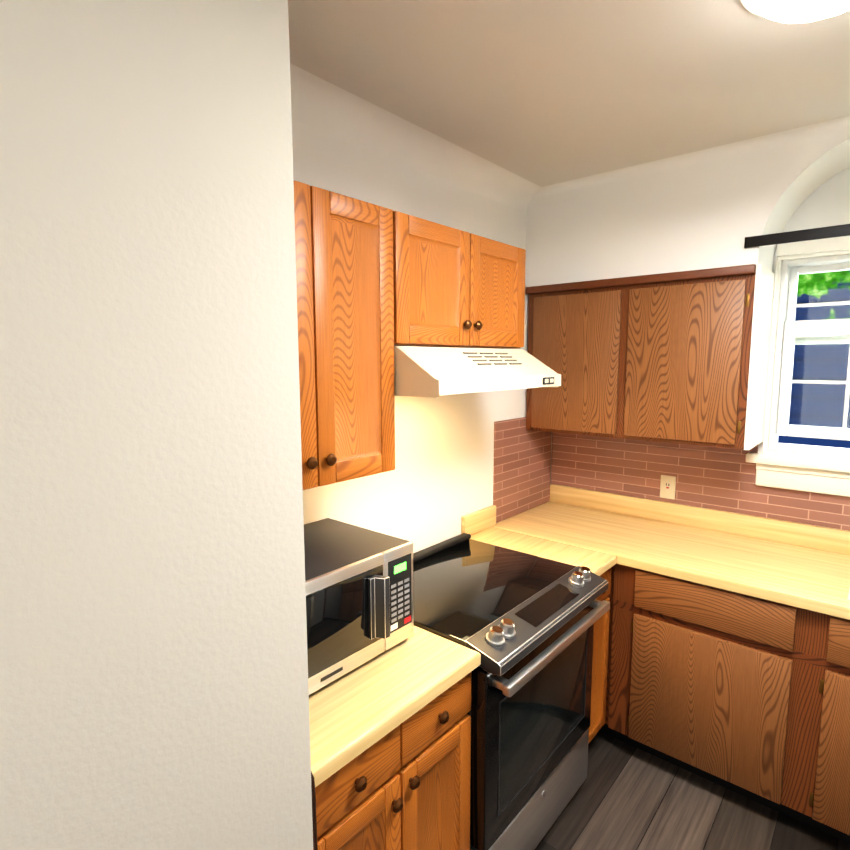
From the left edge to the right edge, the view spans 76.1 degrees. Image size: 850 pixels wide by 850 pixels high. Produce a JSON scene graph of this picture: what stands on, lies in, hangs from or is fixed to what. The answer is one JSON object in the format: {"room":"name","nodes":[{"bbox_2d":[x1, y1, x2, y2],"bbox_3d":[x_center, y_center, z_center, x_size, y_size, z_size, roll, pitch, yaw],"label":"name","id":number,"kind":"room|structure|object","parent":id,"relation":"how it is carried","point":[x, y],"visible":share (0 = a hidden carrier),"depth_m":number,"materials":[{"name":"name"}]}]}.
{"room":"kitchen","nodes":[
{"label":"kitchen","id":0,"kind":"room"},
{"bbox_2d":[0,0,312,849],"bbox_3d":[-1.312,0.402,0.404,0.855,2.560,2.355,6,9,40],"label":"wall pillar","id":1,"kind":"structure","parent":0,"point":[154,690],"depth_m":0.78,"materials":[{"name":"beige paint"}]},
{"bbox_2d":[292,120,551,552],"bbox_3d":[-0.070,0.168,2.353,0.200,2.560,2.245,6,9,40],"label":"wall","id":2,"kind":"structure","parent":0,"point":[434,487],"depth_m":2.24,"materials":[{"name":"white paint"}]},
{"bbox_2d":[293,180,400,489],"bbox_3d":[-0.404,-0.229,1.506,0.317,0.780,0.601,6,9,40],"label":"upper cabinet","id":3,"kind":"object","parent":2,"relation":"attached to","point":[376,284],"depth_m":1.49,"materials":[{"name":"brown wood"}]},
{"bbox_2d":[401,212,525,348],"bbox_3d":[0.038,-0.484,1.999,0.317,0.393,0.760,6,9,40],"label":"upper cabinet","id":4,"kind":"object","parent":2,"relation":"attached to","point":[460,289],"depth_m":1.85,"materials":[{"name":"brown wood"}]},
{"bbox_2d":[394,346,560,397],"bbox_3d":[0.104,-0.203,1.977,0.488,0.153,0.756,6,9,40],"label":"hood vent","id":5,"kind":"object","parent":4,"relation":"attached to","point":[432,372],"visible":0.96,"depth_m":1.73,"materials":[{"name":"white metal"}]},
{"bbox_2d":[493,417,550,522],"bbox_3d":[0.531,0.213,2.905,0.007,0.513,0.586,6,9,40],"label":"tile backsplash","id":6,"kind":"structure","parent":2,"relation":"attached to","point":[522,469],"depth_m":2.86,"materials":[{"name":"ceramic tile"},{"name":"grout"}]},
{"bbox_2d":[288,0,849,186],"bbox_3d":[0.369,-0.943,0.415,3.200,0.100,5.200,6,9,40],"label":"ceiling","id":7,"kind":"structure","parent":0,"point":[541,93],"depth_m":1.58,"materials":[{"name":"white paint"}]},
{"bbox_2d":[290,63,849,213],"bbox_3d":[0.960,-0.927,1.115,2.800,0.100,1.910,6,9,40],"label":"cove","id":8,"kind":"object","parent":7,"relation":"attached to","point":[320,104],"visible":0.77,"depth_m":2.04,"materials":[{"name":"white paint"}]},
{"bbox_2d":[741,0,849,23],"bbox_3d":[0.864,-0.969,1.152,0.340,0.135,0.340,6,9,40],"label":"ceiling light fixture","id":9,"kind":"object","parent":7,"relation":"attached to","point":[793,11],"visible":0.98,"depth_m":1.20,"materials":[{"name":"white"}]},
{"bbox_2d":[525,130,849,449],"bbox_3d":[1.689,-0.482,2.028,2.800,1.202,0.335,6,9,40],"label":"wall","id":10,"kind":"structure","parent":0,"point":[713,213],"depth_m":2.28,"materials":[{"name":"white paint"}]},
{"bbox_2d":[744,224,849,247],"bbox_3d":[1.598,-0.672,1.829,0.920,0.082,0.048,6,9,40],"label":"rail","id":11,"kind":"object","parent":10,"relation":"attached to","point":[804,235],"visible":1,"depth_m":2.02,"materials":[{"name":"black metal"}]},
{"bbox_2d":[535,731,849,849],"bbox_3d":[0.376,1.699,0.729,3.200,0.100,5.200,6,9,40],"label":"floor","id":12,"kind":"structure","parent":0,"point":[626,796],"depth_m":2.07,"materials":[{"name":"wood"}]},
{"bbox_2d":[311,771,317,849],"bbox_3d":[-0.270,1.125,1.196,0.188,0.908,0.055,6,9,40],"label":"cord","id":13,"kind":"object","parent":12,"relation":"on","point":[314,817],"visible":0.48,"depth_m":1.08,"materials":[{"name":"brown plastic"}]},
{"bbox_2d":[312,672,470,849],"bbox_3d":[-0.289,1.113,1.570,0.611,0.868,0.601,6,9,40],"label":"base cabinet","id":14,"kind":"object","parent":12,"relation":"on","point":[405,785],"depth_m":1.37,"materials":[{"name":"brown wood"}]},
{"bbox_2d":[309,505,616,786],"bbox_3d":[0.053,0.564,1.889,0.637,0.138,1.628,6,9,40],"label":"countertop","id":15,"kind":"structure","parent":14,"relation":"on","point":[356,712],"depth_m":1.39,"materials":[{"name":"laminate"}]},
{"bbox_2d":[304,518,413,694],"bbox_3d":[-0.324,0.492,1.494,0.418,0.297,0.500,6,9,40],"label":"microwave","id":16,"kind":"object","parent":15,"relation":"on","point":[359,594],"visible":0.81,"depth_m":1.43,"materials":[{"name":"grey metal"}]},
{"bbox_2d":[413,533,609,849],"bbox_3d":[0.202,1.015,2.040,0.700,0.950,0.754,6,9,40],"label":"stove","id":17,"kind":"object","parent":12,"relation":"on","point":[522,623],"visible":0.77,"depth_m":1.81,"materials":[{"name":"grey"}]},
{"bbox_2d":[588,568,610,743],"bbox_3d":[0.486,1.004,2.473,0.611,0.868,0.261,6,9,40],"label":"base cabinet","id":18,"kind":"object","parent":12,"relation":"on","point":[601,626],"depth_m":2.32,"materials":[{"name":"brown wood"}]},
{"bbox_2d":[599,564,638,744],"bbox_3d":[0.805,0.968,2.767,0.712,0.868,0.624,6,9,40],"label":"base cabinet","id":19,"kind":"object","parent":12,"relation":"on","point":[624,579],"depth_m":2.35,"materials":[{"name":"brown wood"}]},
{"bbox_2d":[492,484,849,619],"bbox_3d":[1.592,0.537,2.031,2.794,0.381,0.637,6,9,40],"label":"countertop","id":20,"kind":"structure","parent":19,"relation":"on","point":[801,565],"depth_m":2.38,"materials":[{"name":"laminate"}]},
{"bbox_2d":[631,569,838,827],"bbox_3d":[1.321,1.019,2.330,0.645,0.868,0.624,6,9,40],"label":"base cabinet","id":21,"kind":"object","parent":12,"relation":"on","point":[747,696],"depth_m":2.05,"materials":[{"name":"brown wood"}]},
{"bbox_2d":[815,617,849,843],"bbox_3d":[1.699,1.119,2.019,0.346,0.740,0.624,6,9,40],"label":"base cabinet","id":22,"kind":"object","parent":12,"relation":"on","point":[832,809],"depth_m":1.85,"materials":[{"name":"brown wood"}]},
{"bbox_2d":[556,167,849,530],"bbox_3d":[1.865,0.168,2.310,3.200,2.560,0.200,6,9,40],"label":"wall","id":23,"kind":"structure","parent":0,"point":[826,204],"depth_m":2.23,"materials":[{"name":"white paint"}]},
{"bbox_2d":[526,264,755,448],"bbox_3d":[1.018,-0.316,2.621,1.013,0.736,0.333,6,9,40],"label":"upper cabinet","id":24,"kind":"object","parent":23,"relation":"attached to","point":[663,357],"visible":0.94,"depth_m":2.41,"materials":[{"name":"brown wood"}]},
{"bbox_2d":[551,432,849,530],"bbox_3d":[1.796,0.273,2.242,2.792,0.346,0.007,6,9,40],"label":"tile backsplash","id":25,"kind":"structure","parent":23,"relation":"attached to","point":[717,478],"depth_m":2.67,"materials":[{"name":"ceramic tile"},{"name":"grout"}]},
{"bbox_2d":[660,475,675,499],"bbox_3d":[1.221,0.313,2.731,0.072,0.116,0.009,6,9,40],"label":"electrical outlet plate","id":26,"kind":"object","parent":25,"relation":"attached to","point":[667,486],"visible":1,"depth_m":2.73,"materials":[{"name":"beige plastic"}]},
{"bbox_2d":[745,236,849,496],"bbox_3d":[1.877,-0.230,2.182,0.945,1.066,0.226,6,9,40],"label":"window","id":27,"kind":"structure","parent":23,"relation":"in","point":[816,474],"depth_m":2.37,"materials":[{"name":"white"}]},
{"label":"outside","id":28,"kind":"structure","parent":0,"visible":0},
{"bbox_2d":[778,270,849,447],"bbox_3d":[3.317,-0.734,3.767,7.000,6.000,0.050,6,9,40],"label":"view","id":29,"kind":"structure","parent":28,"point":[800,351],"depth_m":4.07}
]}

